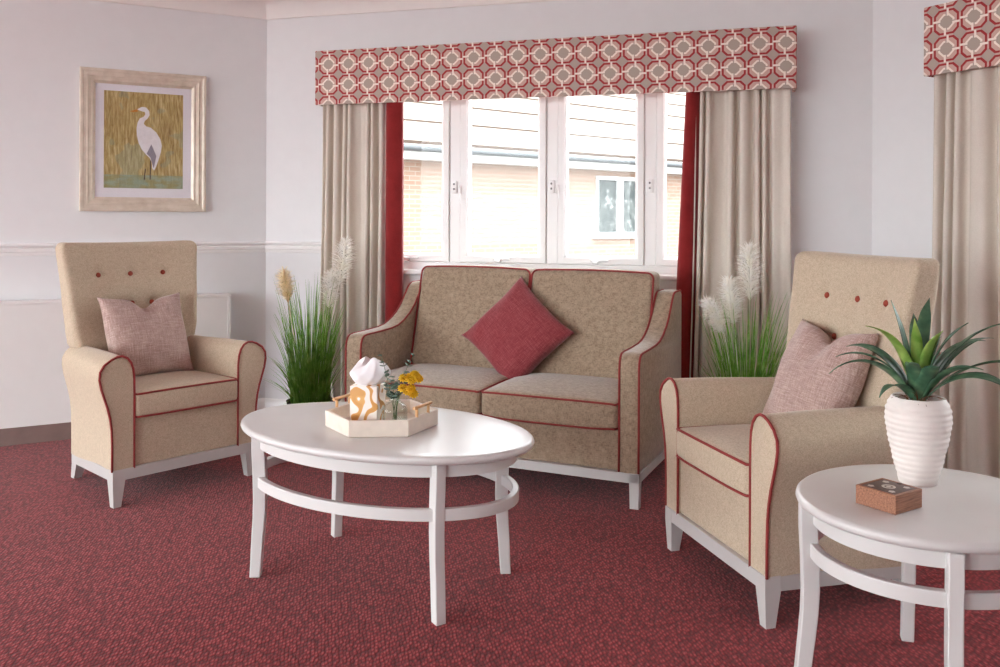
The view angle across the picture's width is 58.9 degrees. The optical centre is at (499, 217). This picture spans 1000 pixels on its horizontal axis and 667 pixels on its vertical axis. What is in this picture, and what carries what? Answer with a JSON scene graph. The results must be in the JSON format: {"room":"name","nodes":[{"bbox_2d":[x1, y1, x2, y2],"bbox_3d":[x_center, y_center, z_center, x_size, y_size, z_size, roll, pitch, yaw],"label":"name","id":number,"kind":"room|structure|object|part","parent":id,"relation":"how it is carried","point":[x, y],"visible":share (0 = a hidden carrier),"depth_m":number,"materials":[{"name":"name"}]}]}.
{"room":"care facility","nodes":[
{"label":"care facility","id":0,"kind":"room"},
{"bbox_2d":[0,0,266,398],"bbox_3d":[-3.744,-0.066,4.205,5.200,2.500,0.180,0,0,-29],"label":"wall","id":1,"kind":"structure","parent":0,"point":[44,44],"depth_m":4.98,"materials":[{"name":"paint"}]},
{"bbox_2d":[0,241,265,255],"bbox_3d":[-3.694,0.166,4.113,5.200,0.067,0.030,0,0,-29],"label":"trim","id":2,"kind":"structure","parent":1,"relation":"attached to","point":[26,249],"depth_m":5.17,"materials":[{"name":"white wood"}]},
{"bbox_2d":[79,66,205,211],"bbox_3d":[-2.019,-0.434,5.027,0.670,0.794,0.036,0,0,-29],"label":"framed picture","id":3,"kind":"object","parent":1,"relation":"attached to","point":[142,134],"visible":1,"depth_m":5.02,"materials":[{"name":"white paint"}]},
{"bbox_2d":[104,90,182,188],"bbox_3d":[-2.025,-0.441,5.037,0.420,0.544,0.002,0,0,-29],"label":"print","id":4,"kind":"object","parent":3,"relation":"attached to","point":[143,129],"depth_m":5.03,"materials":[{"name":"yellow paper"}]},
{"bbox_2d":[92,0,266,19],"bbox_3d":[-3.667,-1.264,4.076,5.200,0.104,0.115,0,0,-29],"label":"trim","id":5,"kind":"structure","parent":1,"relation":"attached to","point":[256,9],"depth_m":5.20,"materials":[{"name":"paint"}]},
{"bbox_2d":[257,398,264,409],"bbox_3d":[-3.701,1.134,4.118,5.200,0.100,0.018,0,0,-29],"label":"baseboard","id":6,"kind":"structure","parent":1,"relation":"attached to","point":[261,402],"depth_m":5.35,"materials":[{"name":"white wood"}]},
{"bbox_2d":[0,439,999,666],"bbox_3d":[-0.805,1.246,1.750,11.600,0.100,8.900,0,0,0],"label":"floor","id":7,"kind":"structure","parent":0,"point":[160,578],"depth_m":2.88,"materials":[{"name":"red carpet"}]},
{"bbox_2d":[0,293,230,445],"bbox_3d":[-3.070,0.812,4.394,3.369,0.750,0.103,0,0,-29],"label":"wall panel","id":8,"kind":"object","parent":7,"relation":"on","point":[35,407],"visible":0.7,"depth_m":4.68,"materials":[{"name":"white paint"}]},
{"bbox_3d":[-1.603,0.780,5.201,0.022,0.643,0.101,0,0,-29],"label":"trim","id":9,"kind":"part","parent":8,"relation":"part of","materials":[{"name":"white paint"}]},
{"bbox_2d":[55,240,266,508],"bbox_3d":[-1.603,0.653,4.091,0.687,1.080,0.787,0,0,42],"label":"armchair","id":10,"kind":"object","parent":7,"relation":"on","point":[124,426],"visible":0.85,"depth_m":3.98,"materials":[{"name":"fabric"}]},
{"bbox_3d":[-1.934,1.136,4.057,0.074,0.112,0.048,0,0,42],"label":"leg","id":11,"kind":"part","parent":10,"relation":"part of","materials":[{"name":"white wood"}]},
{"bbox_3d":[-1.767,0.824,3.845,0.145,0.507,0.574,0,0,-43],"label":"arm","id":12,"kind":"part","parent":10,"relation":"part of","materials":[{"name":"fabric"}]},
{"bbox_3d":[-1.587,1.116,3.660,0.052,0.154,0.052,0,0,42],"label":"leg","id":13,"kind":"part","parent":10,"relation":"part of","materials":[{"name":"white wood"}]},
{"bbox_3d":[-1.765,0.583,4.237,0.250,0.941,0.664,0,0,42],"label":"backrest","id":14,"kind":"part","parent":10,"relation":"part of","materials":[{"name":"fabric"}]},
{"bbox_2d":[96,292,193,376],"bbox_3d":[-1.635,0.546,4.105,0.207,0.373,0.404,0,0,43],"label":"throw cushion","id":15,"kind":"object","parent":10,"relation":"on","point":[153,337],"visible":0.85,"depth_m":4.05,"materials":[{"name":"pink fabric"}]},
{"bbox_3d":[-1.571,1.078,4.061,0.564,0.080,0.669,0,0,42],"label":"frame","id":16,"kind":"part","parent":10,"relation":"part of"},
{"bbox_3d":[-1.576,0.956,4.066,0.550,0.241,0.496,0,0,42],"label":"seat","id":17,"kind":"part","parent":10,"relation":"part of","materials":[{"name":"fabric"}]},
{"bbox_2d":[135,370,236,415],"bbox_3d":[-1.534,0.775,4.029,0.500,0.122,0.484,0,0,42],"label":"seat cushion","id":18,"kind":"object","parent":10,"relation":"on","point":[175,393],"depth_m":3.89,"materials":[{"name":"fabric"}]},
{"bbox_3d":[-1.376,0.826,4.280,0.574,0.507,0.145,0,0,37],"label":"arm","id":19,"kind":"part","parent":10,"relation":"part of","materials":[{"name":"fabric"}]},
{"bbox_3d":[-1.174,1.118,4.119,0.052,0.154,0.052,0,0,42],"label":"leg","id":20,"kind":"part","parent":10,"relation":"part of","materials":[{"name":"white wood"}]},
{"bbox_2d":[262,236,356,403],"bbox_3d":[-1.051,0.643,4.827,0.545,1.104,0.500,0,0,-16],"label":"plant","id":21,"kind":"object","parent":7,"relation":"on","point":[309,380],"visible":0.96,"depth_m":4.81,"materials":[{"name":"green plant"}]},
{"bbox_3d":[-1.040,1.095,4.840,0.256,0.200,0.256,0,0,0],"label":"planter","id":22,"kind":"part","parent":21,"relation":"part of","materials":[{"name":"white ceramic"}]},
{"bbox_2d":[240,402,533,625],"bbox_3d":[-0.398,0.948,2.978,1.090,0.500,0.684,0,0,28],"label":"coffee table","id":23,"kind":"object","parent":7,"relation":"on","point":[462,443],"visible":0.9,"depth_m":2.74,"materials":[{"name":"white paint"}]},
{"bbox_3d":[-0.807,0.960,2.959,0.054,0.473,0.033,0,0,-3],"label":"leg","id":24,"kind":"part","parent":23,"relation":"part of","materials":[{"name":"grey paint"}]},
{"bbox_3d":[-0.611,0.961,3.327,0.033,0.473,0.054,0,0,-31],"label":"leg","id":25,"kind":"part","parent":23,"relation":"part of","materials":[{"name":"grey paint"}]},
{"bbox_2d":[325,393,437,437],"bbox_3d":[-0.397,0.654,2.975,0.376,0.088,0.326,0,0,-4],"label":"serving tray","id":26,"kind":"object","parent":23,"relation":"on","point":[413,417],"visible":0.88,"depth_m":2.88,"materials":[{"name":"beige wood"}]},
{"bbox_3d":[-0.539,0.628,3.045,0.011,0.038,0.110,0,0,26],"label":"handle","id":27,"kind":"part","parent":26,"relation":"part of","materials":[{"name":"brown wood"}]},
{"bbox_2d":[350,356,390,419],"bbox_3d":[-0.435,0.576,2.958,0.137,0.224,0.100,0,0,10],"label":"tissue box","id":28,"kind":"object","parent":26,"relation":"in","point":[367,395],"visible":0.9,"depth_m":2.92,"materials":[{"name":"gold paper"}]},
{"bbox_3d":[-0.254,0.629,2.905,0.011,0.038,0.110,0,0,26],"label":"handle","id":29,"kind":"part","parent":26,"relation":"part of","materials":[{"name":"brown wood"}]},
{"bbox_3d":[-0.347,0.630,2.913,0.086,0.116,0.086,0,0,0],"label":"glass bottle","id":30,"kind":"object","parent":26,"relation":"in","visible":0},
{"bbox_2d":[377,354,394,416],"bbox_3d":[-0.373,0.565,2.918,0.066,0.232,0.038,0,0,0],"label":"eucalyptus sprig","id":31,"kind":"object","parent":30,"relation":"in","point":[386,385],"visible":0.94,"depth_m":2.92,"materials":[{"name":"green plant"}]},
{"bbox_2d":[386,375,400,419],"bbox_3d":[-0.350,0.598,2.908,0.053,0.166,0.049,0,0,0],"label":"eucalyptus sprig","id":32,"kind":"object","parent":30,"relation":"in","point":[393,395],"visible":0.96,"depth_m":2.91,"materials":[{"name":"green plant"}]},
{"bbox_2d":[393,352,414,417],"bbox_3d":[-0.319,0.562,2.922,0.072,0.237,0.040,0,0,0],"label":"eucalyptus sprig","id":33,"kind":"object","parent":30,"relation":"in","point":[409,361],"visible":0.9,"depth_m":2.92,"materials":[{"name":"green plant"}]},
{"bbox_2d":[396,383,418,419],"bbox_3d":[-0.307,0.612,2.894,0.080,0.138,0.035,0,0,11],"label":"flower","id":34,"kind":"object","parent":30,"relation":"in","point":[410,390],"visible":0.99,"depth_m":2.89,"materials":[{"name":"yellow plant"}]},
{"bbox_2d":[395,370,423,419],"bbox_3d":[-0.298,0.591,2.906,0.094,0.179,0.040,0,0,0],"label":"flower","id":35,"kind":"object","parent":30,"relation":"in","point":[413,376],"visible":1,"depth_m":2.90,"materials":[{"name":"yellow plant"}]},
{"bbox_3d":[-0.307,0.598,2.906,0.076,0.166,0.014,0,0,0],"label":"stem","id":36,"kind":"part","parent":35,"relation":"part of","materials":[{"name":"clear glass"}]},
{"bbox_3d":[-0.186,0.963,2.629,0.033,0.473,0.054,0,0,-31],"label":"leg","id":37,"kind":"part","parent":23,"relation":"part of","materials":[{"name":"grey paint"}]},
{"bbox_3d":[0.010,0.964,2.997,0.054,0.473,0.033,0,0,-3],"label":"leg","id":38,"kind":"part","parent":23,"relation":"part of","materials":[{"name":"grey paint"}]},
{"bbox_2d":[345,265,681,509],"bbox_3d":[0.069,0.725,4.279,1.451,0.951,0.790,0,0,24],"label":"sofa","id":39,"kind":"object","parent":7,"relation":"on","point":[590,408],"visible":0.76,"depth_m":4.19,"materials":[{"name":"beige fabric"}]},
{"bbox_3d":[-0.543,0.698,4.571,0.088,0.711,0.766,0,0,25],"label":"arm","id":40,"kind":"part","parent":39,"relation":"part of"},
{"bbox_2d":[384,363,506,413],"bbox_3d":[-0.272,0.814,4.298,0.632,0.144,0.542,0,0,25],"label":"seat cushion","id":41,"kind":"object","parent":39,"relation":"on","point":[453,386],"depth_m":4.08,"materials":[{"name":"beige fabric"}]},
{"bbox_2d":[412,265,535,368],"bbox_3d":[-0.129,0.512,4.609,0.628,0.522,0.265,0,0,25],"label":"cushion","id":42,"kind":"object","parent":39,"relation":"on","point":[448,300],"depth_m":4.58,"materials":[{"name":"beige fabric"}]},
{"bbox_2d":[462,276,574,378],"bbox_3d":[0.082,0.570,4.355,0.588,0.560,0.245,0,0,36],"label":"throw cushion","id":43,"kind":"object","parent":39,"relation":"on","point":[516,334],"visible":0.95,"depth_m":4.28,"materials":[{"name":"red fabric"}]},
{"bbox_2d":[482,373,617,427],"bbox_3d":[0.306,0.816,4.035,0.632,0.144,0.542,0,0,25],"label":"seat cushion","id":44,"kind":"object","parent":39,"relation":"on","point":[539,400],"depth_m":3.84,"materials":[{"name":"beige fabric"}]},
{"bbox_3d":[0.052,0.968,4.244,1.279,0.172,0.640,0,0,25],"label":"panel","id":45,"kind":"part","parent":39,"relation":"part of","materials":[{"name":"beige fabric"}]},
{"bbox_3d":[0.072,1.074,4.288,1.445,0.040,0.763,0,0,25],"label":"frame","id":46,"kind":"part","parent":39,"relation":"part of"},
{"bbox_2d":[531,268,659,378],"bbox_3d":[0.449,0.515,4.346,0.628,0.522,0.265,0,0,25],"label":"cushion","id":47,"kind":"object","parent":39,"relation":"on","point":[608,311],"depth_m":4.26,"materials":[{"name":"beige fabric"}]},
{"bbox_3d":[0.561,1.130,3.669,0.041,0.145,0.041,0,0,25],"label":"leg","id":48,"kind":"part","parent":39,"relation":"part of","materials":[{"name":"white wood"}]},
{"bbox_3d":[0.692,0.703,4.008,0.088,0.711,0.766,0,0,25],"label":"arm","id":49,"kind":"part","parent":39,"relation":"part of"},
{"bbox_2d":[698,239,787,376],"bbox_3d":[1.193,0.653,4.170,0.624,1.105,0.601,0,0,24],"label":"plant","id":50,"kind":"object","parent":7,"relation":"on","point":[713,314],"visible":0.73,"depth_m":4.15,"materials":[{"name":"green plant"}]},
{"bbox_2d":[659,251,939,628],"bbox_3d":[1.006,0.664,2.989,0.687,1.080,0.787,0,0,-15],"label":"armchair","id":51,"kind":"object","parent":7,"relation":"on","point":[734,470],"visible":0.6,"depth_m":2.80,"materials":[{"name":"fabric"}]},
{"bbox_3d":[0.634,1.126,3.210,0.052,0.154,0.052,0,0,-15],"label":"leg","id":52,"kind":"part","parent":51,"relation":"part of","materials":[{"name":"white wood"}]},
{"bbox_2d":[677,424,750,494],"bbox_3d":[0.916,0.786,2.965,0.500,0.122,0.484,0,0,-15],"label":"seat cushion","id":53,"kind":"object","parent":51,"relation":"on","point":[719,452],"depth_m":2.90,"materials":[{"name":"fabric"}]},
{"bbox_3d":[0.968,0.967,2.979,0.550,0.241,0.496,0,0,-15],"label":"seat","id":54,"kind":"part","parent":51,"relation":"part of","materials":[{"name":"fabric"}]},
{"bbox_3d":[0.890,0.835,3.260,0.574,0.507,0.145,0,0,-10],"label":"arm","id":55,"kind":"part","parent":51,"relation":"part of","materials":[{"name":"fabric"}]},
{"bbox_3d":[0.792,1.126,2.613,0.052,0.154,0.052,0,0,-15],"label":"leg","id":56,"kind":"part","parent":51,"relation":"part of","materials":[{"name":"white wood"}]},
{"bbox_3d":[0.961,1.089,2.977,0.564,0.080,0.669,0,0,-15],"label":"frame","id":57,"kind":"part","parent":51,"relation":"part of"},
{"bbox_2d":[762,319,878,413],"bbox_3d":[1.072,0.558,3.006,0.219,0.382,0.418,0,0,-15],"label":"throw cushion","id":58,"kind":"object","parent":51,"relation":"on","point":[803,381],"visible":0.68,"depth_m":2.92,"materials":[{"name":"pink fabric"}]},
{"bbox_3d":[1.039,0.836,2.695,0.574,0.507,0.145,0,0,-20],"label":"arm","id":59,"kind":"part","parent":51,"relation":"part of","materials":[{"name":"fabric"}]},
{"bbox_3d":[1.218,0.596,3.044,0.250,0.941,0.664,0,0,-15],"label":"backrest","id":60,"kind":"part","parent":51,"relation":"part of","materials":[{"name":"fabric"}]},
{"bbox_2d":[794,464,999,666],"bbox_3d":[1.079,0.955,2.228,0.668,0.500,0.620,0,0,-34],"label":"side table","id":61,"kind":"object","parent":7,"relation":"on","point":[956,527],"visible":0.92,"depth_m":2.09,"materials":[{"name":"white wood"}]},
{"bbox_3d":[0.781,0.967,2.260,0.064,0.473,0.033,0,0,6],"label":"leg","id":62,"kind":"part","parent":61,"relation":"part of","materials":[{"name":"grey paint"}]},
{"bbox_2d":[856,478,921,514],"bbox_3d":[0.952,0.680,2.168,0.107,0.046,0.107,0,0,-33],"label":"trinket box","id":63,"kind":"object","parent":61,"relation":"on","point":[882,494],"visible":1,"depth_m":2.14,"materials":[{"name":"brown wood"}]},
{"bbox_3d":[0.954,0.661,2.169,0.096,0.006,0.090,0,0,-33],"label":"lid","id":64,"kind":"part","parent":63,"relation":"part of","materials":[{"name":"brown wood"}]},
{"bbox_3d":[1.161,0.969,2.516,0.033,0.473,0.064,0,0,16],"label":"leg","id":65,"kind":"part","parent":61,"relation":"part of","materials":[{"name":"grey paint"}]},
{"bbox_2d":[829,298,999,486],"bbox_3d":[1.119,0.464,2.384,0.521,0.480,0.318,0,0,0],"label":"potted plant","id":66,"kind":"object","parent":61,"relation":"on","point":[918,421],"visible":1,"depth_m":2.32,"materials":[{"name":"green plant"}]},
{"bbox_3d":[1.115,0.590,2.362,0.167,0.228,0.167,0,0,0],"label":"pot","id":67,"kind":"part","parent":66,"relation":"part of","materials":[{"name":"white ceramic"}]},
{"bbox_3d":[0.997,0.968,1.940,0.033,0.473,0.064,0,0,16],"label":"leg","id":68,"kind":"part","parent":61,"relation":"part of","materials":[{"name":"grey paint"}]},
{"bbox_2d":[265,0,872,398],"bbox_3d":[0.244,-0.049,4.989,3.598,2.500,0.180,0,0,16],"label":"wall","id":69,"kind":"structure","parent":0,"point":[832,100],"depth_m":4.81,"materials":[{"name":"paint"}]},
{"bbox_2d":[265,398,286,407],"bbox_3d":[0.212,1.151,4.894,3.418,0.100,0.018,0,0,16],"label":"baseboard","id":70,"kind":"structure","parent":69,"relation":"attached to","point":[269,402],"depth_m":5.35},
{"bbox_2d":[265,241,320,252],"bbox_3d":[-1.177,0.176,5.292,0.520,0.067,0.030,0,0,16],"label":"trim","id":71,"kind":"structure","parent":69,"relation":"attached to","point":[270,246],"depth_m":5.31,"materials":[{"name":"white wood"}]},
{"bbox_2d":[264,0,561,19],"bbox_3d":[0.208,-1.247,4.847,3.418,0.104,0.115,0,0,16],"label":"trim","id":72,"kind":"structure","parent":69,"relation":"attached to","point":[275,9],"depth_m":5.19,"materials":[{"name":"paint"}]},
{"bbox_2d":[404,93,677,280],"bbox_3d":[0.286,-0.266,4.912,2.280,1.186,0.145,0,0,16],"label":"window","id":73,"kind":"structure","parent":69,"relation":"in","point":[651,109],"depth_m":4.91,"materials":[{"name":"white plastic"}]},
{"bbox_3d":[-0.230,-0.139,5.037,0.016,0.095,0.032,0,0,3],"label":"handle","id":74,"kind":"part","parent":73,"relation":"part of","materials":[{"name":"white plastic"}]},
{"bbox_3d":[0.282,0.313,4.904,2.280,0.028,0.130,0,0,16],"label":"sill","id":75,"kind":"part","parent":73,"relation":"part of","materials":[{"name":"white wood"}]},
{"bbox_3d":[0.317,-0.136,4.878,0.016,0.095,0.032,0,0,3],"label":"handle","id":76,"kind":"part","parent":73,"relation":"part of","materials":[{"name":"white plastic"}]},
{"bbox_3d":[0.837,-0.134,4.727,0.016,0.095,0.032,0,0,3],"label":"handle","id":77,"kind":"part","parent":73,"relation":"part of","materials":[{"name":"white plastic"}]},
{"bbox_2d":[315,25,796,106],"bbox_3d":[0.220,-0.805,4.824,2.647,0.312,0.148,0,0,16],"label":"pelmet","id":78,"kind":"object","parent":69,"relation":"attached to","point":[758,58],"visible":0.93,"depth_m":4.71,"materials":[{"name":"red fabric"}]},
{"bbox_2d":[319,102,403,401],"bbox_3d":[-0.803,0.211,5.109,0.524,1.948,0.092,0,0,16],"label":"curtain","id":79,"kind":"object","parent":78,"relation":"hanging from","point":[363,167],"visible":0.63,"depth_m":5.11,"materials":[{"name":"fabric"}]},
{"bbox_2d":[676,89,791,377],"bbox_3d":[1.181,0.219,4.535,0.628,1.948,0.091,0,0,16],"label":"curtain","id":80,"kind":"object","parent":78,"relation":"hanging from","point":[736,181],"visible":0.68,"depth_m":4.53,"materials":[{"name":"fabric"}]},
{"bbox_2d":[872,0,955,257],"bbox_3d":[2.758,-0.038,2.979,0.180,2.500,3.400,0,0,-29],"label":"wall","id":81,"kind":"structure","parent":0,"point":[903,97],"depth_m":4.28,"materials":[{"name":"paint"}]},
{"bbox_2d":[924,0,999,76],"bbox_3d":[2.613,-0.795,2.904,0.148,0.312,2.612,0,0,-29],"label":"pelmet","id":82,"kind":"object","parent":81,"relation":"attached to","point":[960,35],"visible":0.86,"depth_m":3.85,"materials":[{"name":"red fabric"}]},
{"bbox_2d":[931,65,999,477],"bbox_3d":[2.154,0.223,3.713,0.091,1.948,0.718,0,0,-29],"label":"curtain","id":83,"kind":"object","parent":82,"relation":"hanging from","point":[966,145],"visible":0.79,"depth_m":3.87,"materials":[{"name":"fabric"}]},
{"label":"outside","id":84,"kind":"structure","parent":0,"visible":0},
{"bbox_3d":[2.494,1.396,15.000,85.000,0.130,90.000,0,0,0],"label":"ground","id":85,"kind":"structure","parent":84,"visible":0},
{"bbox_2d":[404,92,685,256],"bbox_3d":[0.712,-1.310,18.656,26.003,5.626,4.767,0,0,-40],"label":"window glass","id":86,"kind":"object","parent":85,"relation":"on","point":[504,183],"visible":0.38,"depth_m":16.25,"materials":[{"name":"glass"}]},
{"bbox_3d":[2.078,-0.231,17.287,0.560,1.020,0.010,0,0,-40],"label":"house pane","id":87,"kind":"part","parent":86,"relation":"part of","materials":[{"name":"grey glass"}]},
{"bbox_3d":[2.615,-0.229,17.737,0.560,1.020,0.010,0,0,-40],"label":"house pane","id":88,"kind":"part","parent":86,"relation":"part of","materials":[{"name":"grey glass"}]}
]}

